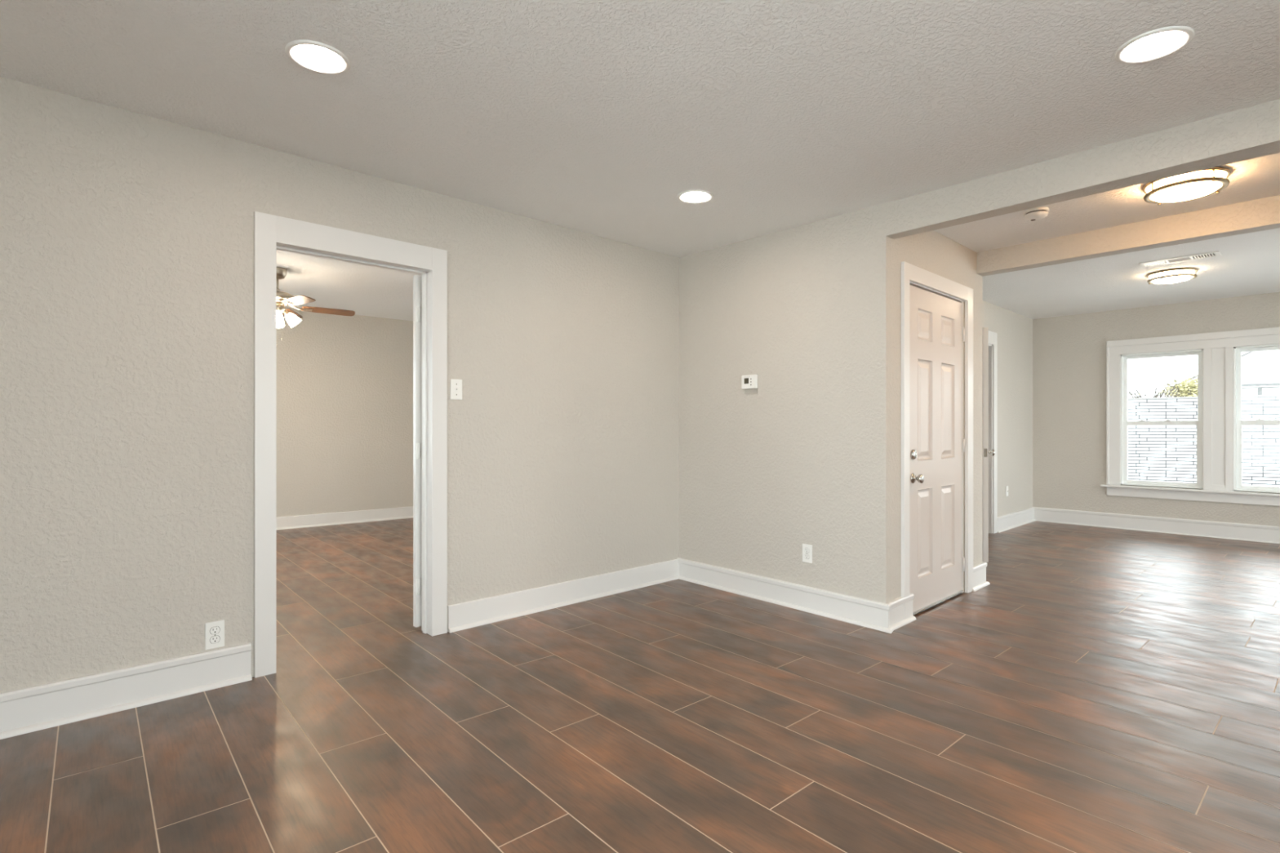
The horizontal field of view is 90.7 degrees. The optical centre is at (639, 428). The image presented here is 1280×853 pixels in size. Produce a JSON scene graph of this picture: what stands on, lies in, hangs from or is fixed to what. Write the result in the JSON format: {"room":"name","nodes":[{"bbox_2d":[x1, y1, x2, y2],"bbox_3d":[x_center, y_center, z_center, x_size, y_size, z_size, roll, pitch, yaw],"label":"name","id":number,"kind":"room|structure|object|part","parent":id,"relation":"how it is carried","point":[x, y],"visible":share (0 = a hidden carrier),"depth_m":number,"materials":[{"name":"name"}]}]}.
{"room":"empty living room","nodes":[
{"label":"empty living room","id":0,"kind":"room"},
{"bbox_2d":[0,76,679,692],"bbox_3d":[-1.522,-0.275,3.255,4.870,2.850,0.120,0,0,-43],"label":"wall","id":1,"kind":"structure","parent":0,"point":[126,237],"depth_m":2.79,"materials":[{"name":"paint"}]},
{"bbox_2d":[0,642,252,739],"bbox_3d":[-2.473,1.069,2.259,1.880,0.162,0.038,0,0,-43],"label":"baseboard","id":2,"kind":"structure","parent":1,"relation":"attached to","point":[28,709],"depth_m":2.58,"materials":[{"name":"white wood"}]},
{"bbox_2d":[204,619,224,649],"bbox_3d":[-1.896,0.921,2.818,0.073,0.119,0.008,0,0,-43],"label":"power outlet","id":3,"kind":"object","parent":1,"relation":"attached to","point":[214,631],"visible":1,"depth_m":2.81,"materials":[{"name":"white plastic"}]},
{"bbox_2d":[209,635,220,643],"bbox_3d":[-1.895,0.941,2.816,0.039,0.032,0.001,0,0,-43],"label":"receptacle","id":4,"kind":"object","parent":3,"relation":"attached to","point":[213,638],"depth_m":2.82,"materials":[{"name":"white plastic"}]},
{"bbox_2d":[209,626,220,634],"bbox_3d":[-1.895,0.901,2.816,0.039,0.032,0.001,0,0,-43],"label":"receptacle","id":5,"kind":"object","parent":3,"relation":"attached to","point":[213,629],"depth_m":2.82,"materials":[{"name":"white plastic"}]},
{"bbox_2d":[253,211,447,677],"bbox_3d":[-1.255,0.075,3.522,1.595,2.150,0.187,0,0,-43],"label":"door frame","id":6,"kind":"structure","parent":1,"relation":"in","point":[272,233],"depth_m":3.36,"materials":[{"name":"white wood"}]},
{"bbox_2d":[450,378,462,399],"bbox_3d":[-1.045,-0.222,3.604,0.072,0.116,0.020,0,0,-43],"label":"light switch","id":7,"kind":"object","parent":1,"relation":"attached to","point":[455,384],"visible":1,"depth_m":3.60,"materials":[{"name":"white plastic"}]},
{"bbox_2d":[447,559,678,632],"bbox_3d":[-0.384,1.077,4.212,1.900,0.146,0.032,0,0,-43],"label":"baseboard","id":8,"kind":"structure","parent":1,"relation":"attached to","point":[471,614],"depth_m":4.06,"materials":[{"name":"white wood"}]},
{"bbox_2d":[275,307,413,517],"bbox_3d":[-4.342,-0.275,7.069,5.009,2.850,0.120,0,0,-40],"label":"wall","id":9,"kind":"structure","parent":0,"point":[344,384],"depth_m":7.61,"materials":[{"name":"paint"}]},
{"bbox_2d":[275,506,413,529],"bbox_3d":[-4.369,1.079,6.944,4.608,0.142,0.038,0,0,-40],"label":"baseboard","id":10,"kind":"structure","parent":9,"relation":"attached to","point":[382,514],"depth_m":7.60,"materials":[{"name":"white wood"}]},
{"bbox_2d":[275,249,421,320],"bbox_3d":[-2.857,-1.542,5.325,4.800,0.315,4.730,0,0,-43],"label":"ceiling","id":11,"kind":"structure","parent":0,"point":[363,290],"depth_m":6.15,"materials":[{"name":"paint"}]},
{"bbox_2d":[275,266,355,346],"bbox_3d":[-3.116,-1.042,5.479,1.188,0.686,1.181,0,0,-43],"label":"ceiling fan","id":12,"kind":"object","parent":11,"relation":"hanging from","point":[282,299],"visible":0.57,"depth_m":5.47,"materials":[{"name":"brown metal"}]},
{"bbox_3d":[-3.095,-0.946,5.370,0.106,0.126,0.124,0,0,-43],"label":"lamp shade","id":13,"kind":"part","parent":12,"relation":"part of","materials":[{"name":"white glass"}]},
{"bbox_3d":[-3.203,-0.946,5.597,0.106,0.126,0.124,0,0,-43],"label":"lamp shade","id":14,"kind":"part","parent":12,"relation":"part of","materials":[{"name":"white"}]},
{"bbox_3d":[-3.253,-1.056,5.876,0.130,0.035,0.432,0,0,-15],"label":"blade","id":15,"kind":"part","parent":12,"relation":"part of","materials":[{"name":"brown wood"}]},
{"bbox_3d":[-3.035,-0.946,5.538,0.124,0.126,0.106,0,0,-43],"label":"lamp shade","id":16,"kind":"part","parent":12,"relation":"part of","materials":[{"name":"white glass"}]},
{"bbox_3d":[-2.833,-1.056,5.228,0.432,0.035,0.130,0,0,39],"label":"blade","id":17,"kind":"part","parent":12,"relation":"part of","materials":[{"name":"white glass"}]},
{"bbox_3d":[-2.808,-1.056,5.705,0.432,0.035,0.130,0,0,-33],"label":"blade","id":18,"kind":"part","parent":12,"relation":"part of","materials":[{"name":"brown wood"}]},
{"bbox_2d":[0,517,1279,852],"bbox_3d":[0.880,1.210,5.419,12.851,0.120,15.696,0,0,-43],"label":"floor","id":19,"kind":"structure","parent":0,"point":[1107,690],"depth_m":2.45,"materials":[{"name":"tile"}]},
{"bbox_2d":[0,0,1279,257],"bbox_3d":[0.272,-1.460,1.338,4.900,0.480,5.130,0,0,-43],"label":"ceiling","id":20,"kind":"structure","parent":0,"point":[591,117],"depth_m":2.37,"materials":[{"name":"paint"}]},
{"bbox_2d":[284,40,351,75],"bbox_3d":[-1.124,-1.296,2.210,0.206,0.011,0.206,0,1,-43],"label":"recessed light","id":21,"kind":"object","parent":20,"relation":"in","point":[312,55],"visible":1,"depth_m":2.20,"materials":[{"name":"white plastic"}]},
{"bbox_2d":[677,190,713,204],"bbox_3d":[0.310,-1.295,3.534,0.206,0.011,0.206,0,1,-43],"label":"recessed light","id":22,"kind":"object","parent":20,"relation":"in","point":[694,197],"visible":1,"depth_m":3.53,"materials":[{"name":"white plastic"}]},
{"bbox_2d":[1114,26,1195,64],"bbox_3d":[1.689,-1.258,2.078,0.206,0.011,0.206,0,1,-43],"label":"recessed light","id":23,"kind":"object","parent":20,"relation":"in","point":[1153,45],"visible":1,"depth_m":2.07,"materials":[{"name":"white plastic"}]},
{"bbox_2d":[679,203,895,603],"bbox_3d":[0.854,-0.275,4.321,0.120,2.850,1.806,0,0,-41],"label":"wall","id":24,"kind":"structure","parent":0,"point":[808,457],"depth_m":4.05,"materials":[{"name":"paint"}]},
{"bbox_2d":[742,373,757,394],"bbox_3d":[0.751,-0.303,4.329,0.030,0.134,0.124,0,0,-41],"label":"thermostat","id":25,"kind":"object","parent":24,"relation":"attached to","point":[749,382],"visible":1,"depth_m":4.32,"materials":[{"name":"beige plastic"}]},
{"bbox_2d":[676,557,915,633],"bbox_3d":[0.949,1.074,4.295,0.362,0.152,1.732,0,0,-43],"label":"baseboard","id":26,"kind":"structure","parent":24,"relation":"attached to","point":[888,617],"depth_m":3.99,"materials":[{"name":"white wood"}]},
{"bbox_2d":[802,543,812,563],"bbox_3d":[1.056,0.791,3.994,0.008,0.114,0.070,0,0,-41],"label":"power outlet","id":27,"kind":"object","parent":24,"relation":"attached to","point":[806,548],"visible":1,"depth_m":3.99,"materials":[{"name":"white plastic"}]},
{"bbox_2d":[804,554,809,559],"bbox_3d":[1.055,0.810,3.992,0.001,0.031,0.037,0,0,-41],"label":"receptacle","id":28,"kind":"object","parent":27,"relation":"attached to","point":[806,556],"depth_m":3.99,"materials":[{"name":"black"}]},
{"bbox_2d":[804,547,809,552],"bbox_3d":[1.056,0.771,3.993,0.006,0.031,0.038,0,0,-43],"label":"receptacle","id":29,"kind":"object","parent":27,"relation":"attached to","point":[806,549],"depth_m":3.99,"materials":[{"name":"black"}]},
{"bbox_2d":[895,230,982,599],"bbox_3d":[1.756,-0.275,4.447,1.430,2.850,0.746,0,0,-43],"label":"wall","id":30,"kind":"structure","parent":0,"point":[932,251],"depth_m":4.27,"materials":[{"name":"paint"}]},
{"bbox_2d":[901,261,973,619],"bbox_3d":[1.929,0.083,4.133,1.095,2.135,0.161,0,0,-43],"label":"door","id":31,"kind":"structure","parent":30,"relation":"in","point":[933,332],"depth_m":4.11,"materials":[{"name":"white wood"}]},
{"bbox_3d":[1.693,0.306,3.847,0.064,0.064,0.064,0,0,-43],"label":"knob","id":32,"kind":"part","parent":31,"relation":"part of","materials":[{"name":"silver metal"}]},
{"bbox_3d":[1.940,1.132,4.112,0.838,0.012,0.010,0,0,-43],"label":"sweep rail","id":33,"kind":"part","parent":31,"relation":"part of","materials":[{"name":"white wood"}]},
{"bbox_2d":[972,561,990,591],"bbox_3d":[2.204,1.070,4.841,0.313,0.160,0.780,0,0,-43],"label":"baseboard","id":34,"kind":"structure","parent":30,"relation":"attached to","point":[980,581],"depth_m":4.57,"materials":[{"name":"white wood"}]},
{"bbox_2d":[982,300,1032,516],"bbox_3d":[3.428,-0.275,6.598,4.190,2.850,0.120,0,0,-43],"label":"wall","id":35,"kind":"structure","parent":0,"point":[1014,331],"depth_m":7.42,"materials":[{"name":"paint"}]},
{"bbox_2d":[982,327,997,562],"bbox_3d":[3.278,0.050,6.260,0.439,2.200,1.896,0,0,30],"label":"door","id":36,"kind":"structure","parent":35,"relation":"in","point":[989,338],"depth_m":6.82,"materials":[{"name":"white wood"}]},
{"bbox_3d":[2.938,0.208,5.367,0.024,0.070,0.007,0,0,14],"label":"latch plate","id":37,"kind":"part","parent":36,"relation":"part of","materials":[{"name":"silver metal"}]},
{"bbox_3d":[3.004,0.208,5.417,0.064,0.064,0.064,0,0,14],"label":"knob","id":38,"kind":"part","parent":36,"relation":"part of","materials":[{"name":"silver metal"}]},
{"bbox_3d":[3.519,0.050,6.588,1.130,2.200,0.020,0,0,-43],"label":"casing","id":39,"kind":"part","parent":36,"relation":"part of","materials":[{"name":"white wood"}]},
{"bbox_2d":[1005,485,1008,496],"bbox_3d":[4.208,0.720,7.236,0.072,0.116,0.012,0,0,-43],"label":"cable plate","id":40,"kind":"object","parent":35,"relation":"attached to","point":[1006,487],"visible":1,"depth_m":7.22,"materials":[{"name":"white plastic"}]},
{"bbox_2d":[997,506,1035,533],"bbox_3d":[4.432,1.067,7.427,1.350,0.165,0.038,0,0,-43],"label":"baseboard","id":41,"kind":"structure","parent":35,"relation":"attached to","point":[1010,521],"depth_m":7.38,"materials":[{"name":"white wood"}]},
{"bbox_2d":[885,98,1279,239],"bbox_3d":[2.526,-1.399,2.379,0.215,0.603,3.319,0,0,-43],"label":"beam","id":42,"kind":"structure","parent":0,"point":[1251,132],"depth_m":2.85,"materials":[{"name":"paint"}]},
{"bbox_2d":[933,152,1279,252],"bbox_3d":[3.076,-1.488,2.900,1.470,0.425,3.530,0,0,-43],"label":"ceiling","id":43,"kind":"structure","parent":0,"point":[1258,178],"depth_m":3.72,"materials":[{"name":"paint"}]},
{"bbox_2d":[1023,206,1048,221],"bbox_3d":[2.318,-1.250,3.697,0.128,0.049,0.128,0,0,-43],"label":"smoke detector","id":44,"kind":"object","parent":43,"relation":"attached to","point":[1036,213],"visible":1,"depth_m":3.66,"materials":[{"name":"white plastic"}]},
{"bbox_2d":[1142,167,1231,205],"bbox_3d":[2.798,-1.233,3.242,0.344,0.089,0.344,0,0,18],"label":"flush light","id":45,"kind":"object","parent":43,"relation":"attached to","point":[1203,183],"visible":0.91,"depth_m":3.17,"materials":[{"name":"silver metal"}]},
{"bbox_3d":[2.794,-1.234,3.077,0.014,0.058,0.014,0,0,18],"label":"post","id":46,"kind":"part","parent":45,"relation":"part of","materials":[{"name":"gold metal"}]},
{"bbox_2d":[976,195,1279,275],"bbox_3d":[3.621,-1.411,3.407,0.120,0.578,3.328,0,0,-43],"label":"beam","id":47,"kind":"structure","parent":0,"point":[1262,214],"depth_m":3.91,"materials":[{"name":"paint"}]},
{"bbox_2d":[982,227,1279,319],"bbox_3d":[4.863,-1.531,5.059,4.070,0.338,4.250,0,0,-43],"label":"ceiling","id":48,"kind":"structure","parent":0,"point":[1248,264],"depth_m":5.78,"materials":[{"name":"paint"}]},
{"bbox_2d":[1146,267,1197,284],"bbox_3d":[4.646,-1.320,5.519,0.344,0.089,0.344,0,0,-10],"label":"flush light","id":49,"kind":"object","parent":48,"relation":"attached to","point":[1174,275],"visible":1,"depth_m":5.43,"materials":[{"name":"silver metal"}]},
{"bbox_2d":[1138,250,1221,267],"bbox_3d":[4.337,-1.357,5.081,0.170,0.011,0.490,0,0,-43],"label":"ceiling vent","id":50,"kind":"object","parent":48,"relation":"in","point":[1213,254],"visible":1,"depth_m":5.06,"materials":[{"name":"white plastic"}]},
{"bbox_2d":[1032,292,1279,526],"bbox_3d":[6.352,-0.275,6.454,0.130,2.850,4.320,0,0,-43],"label":"wall","id":51,"kind":"structure","parent":0,"point":[1069,352],"depth_m":7.45,"materials":[{"name":"paint"}]},
{"bbox_2d":[1033,506,1279,543],"bbox_3d":[6.290,1.066,6.403,0.030,0.168,4.070,0,0,-43],"label":"baseboard","id":52,"kind":"structure","parent":51,"relation":"attached to","point":[1241,531],"depth_m":6.96,"materials":[{"name":"white wood"}]},
{"bbox_2d":[1120,349,1203,488],"bbox_3d":[5.808,-0.096,7.037,0.130,1.498,0.715,0,0,-43],"label":"window","id":53,"kind":"structure","parent":51,"relation":"in","point":[1124,423],"depth_m":6.99,"materials":[{"name":"white plastic"}]},
{"bbox_3d":[5.818,-0.434,7.047,0.028,0.785,0.679,0,0,-43],"label":"sash","id":54,"kind":"part","parent":53,"relation":"part of","materials":[{"name":"white plastic"}]},
{"bbox_3d":[5.793,0.277,7.023,0.028,0.712,0.679,0,0,-43],"label":"sash","id":55,"kind":"part","parent":53,"relation":"part of","materials":[{"name":"glass"}]},
{"bbox_2d":[1100,327,1279,506],"bbox_3d":[6.082,-0.117,6.641,0.130,1.786,2.023,0,0,-43],"label":"trim","id":56,"kind":"structure","parent":51,"relation":"attached to","point":[1217,347],"depth_m":6.67,"materials":[{"name":"white wood"}]},
{"bbox_3d":[6.082,0.665,6.641,0.130,0.022,2.023,0,0,-43],"label":"window stool","id":57,"kind":"part","parent":56,"relation":"part of","materials":[{"name":"white wood"}]},
{"bbox_2d":[1233,343,1279,493],"bbox_3d":[6.456,-0.096,6.342,0.130,1.498,0.715,0,0,-43],"label":"window","id":58,"kind":"structure","parent":51,"relation":"in","point":[1237,422],"depth_m":6.55,"materials":[{"name":"white plastic"}]},
{"bbox_3d":[6.466,-0.434,6.352,0.028,0.785,0.679,0,0,-43],"label":"sash","id":59,"kind":"part","parent":58,"relation":"part of","materials":[{"name":"white plastic"}]},
{"bbox_3d":[6.441,0.277,6.328,0.028,0.712,0.679,0,0,-43],"label":"sash","id":60,"kind":"part","parent":58,"relation":"part of","materials":[{"name":"clear glass"}]},
{"label":"outside","id":61,"kind":"structure","parent":0,"visible":0},
{"bbox_3d":[11.271,1.850,15.101,90.000,0.100,80.000,0,0,-43],"label":"ground","id":62,"kind":"structure","parent":61,"visible":0},
{"bbox_2d":[1127,379,1180,398],"bbox_3d":[14.123,0.225,17.396,1.075,3.159,1.219,0,0,-43],"label":"tree","id":63,"kind":"object","parent":62,"relation":"on","point":[1157,388],"visible":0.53,"depth_m":17.47,"materials":[{"name":"brown plant"}]},
{"bbox_2d":[1159,373,1197,397],"bbox_3d":[16.187,0.109,18.581,1.812,3.391,1.493,0,0,-43],"label":"tree","id":64,"kind":"object","parent":62,"relation":"on","point":[1188,389],"visible":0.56,"depth_m":18.49,"materials":[{"name":"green plant"}]},
{"bbox_2d":[1127,395,1279,487],"bbox_3d":[11.694,0.568,14.061,14.000,2.505,0.301,0,0,36],"label":"wall","id":65,"kind":"structure","parent":62,"relation":"on","point":[1158,453],"depth_m":13.79,"materials":[{"name":"white paint"}]},
{"bbox_2d":[1152,350,1279,397],"bbox_3d":[26.730,-0.932,22.789,12.310,5.465,9.660,0,0,36],"label":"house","id":66,"kind":"structure","parent":62,"relation":"on","point":[1260,370],"depth_m":22.42,"materials":[{"name":"white"}]},
{"bbox_3d":[20.880,0.210,21.279,0.100,3.180,0.100,0,0,36],"label":"porch post","id":67,"kind":"part","parent":66,"relation":"part of","materials":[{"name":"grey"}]}
]}

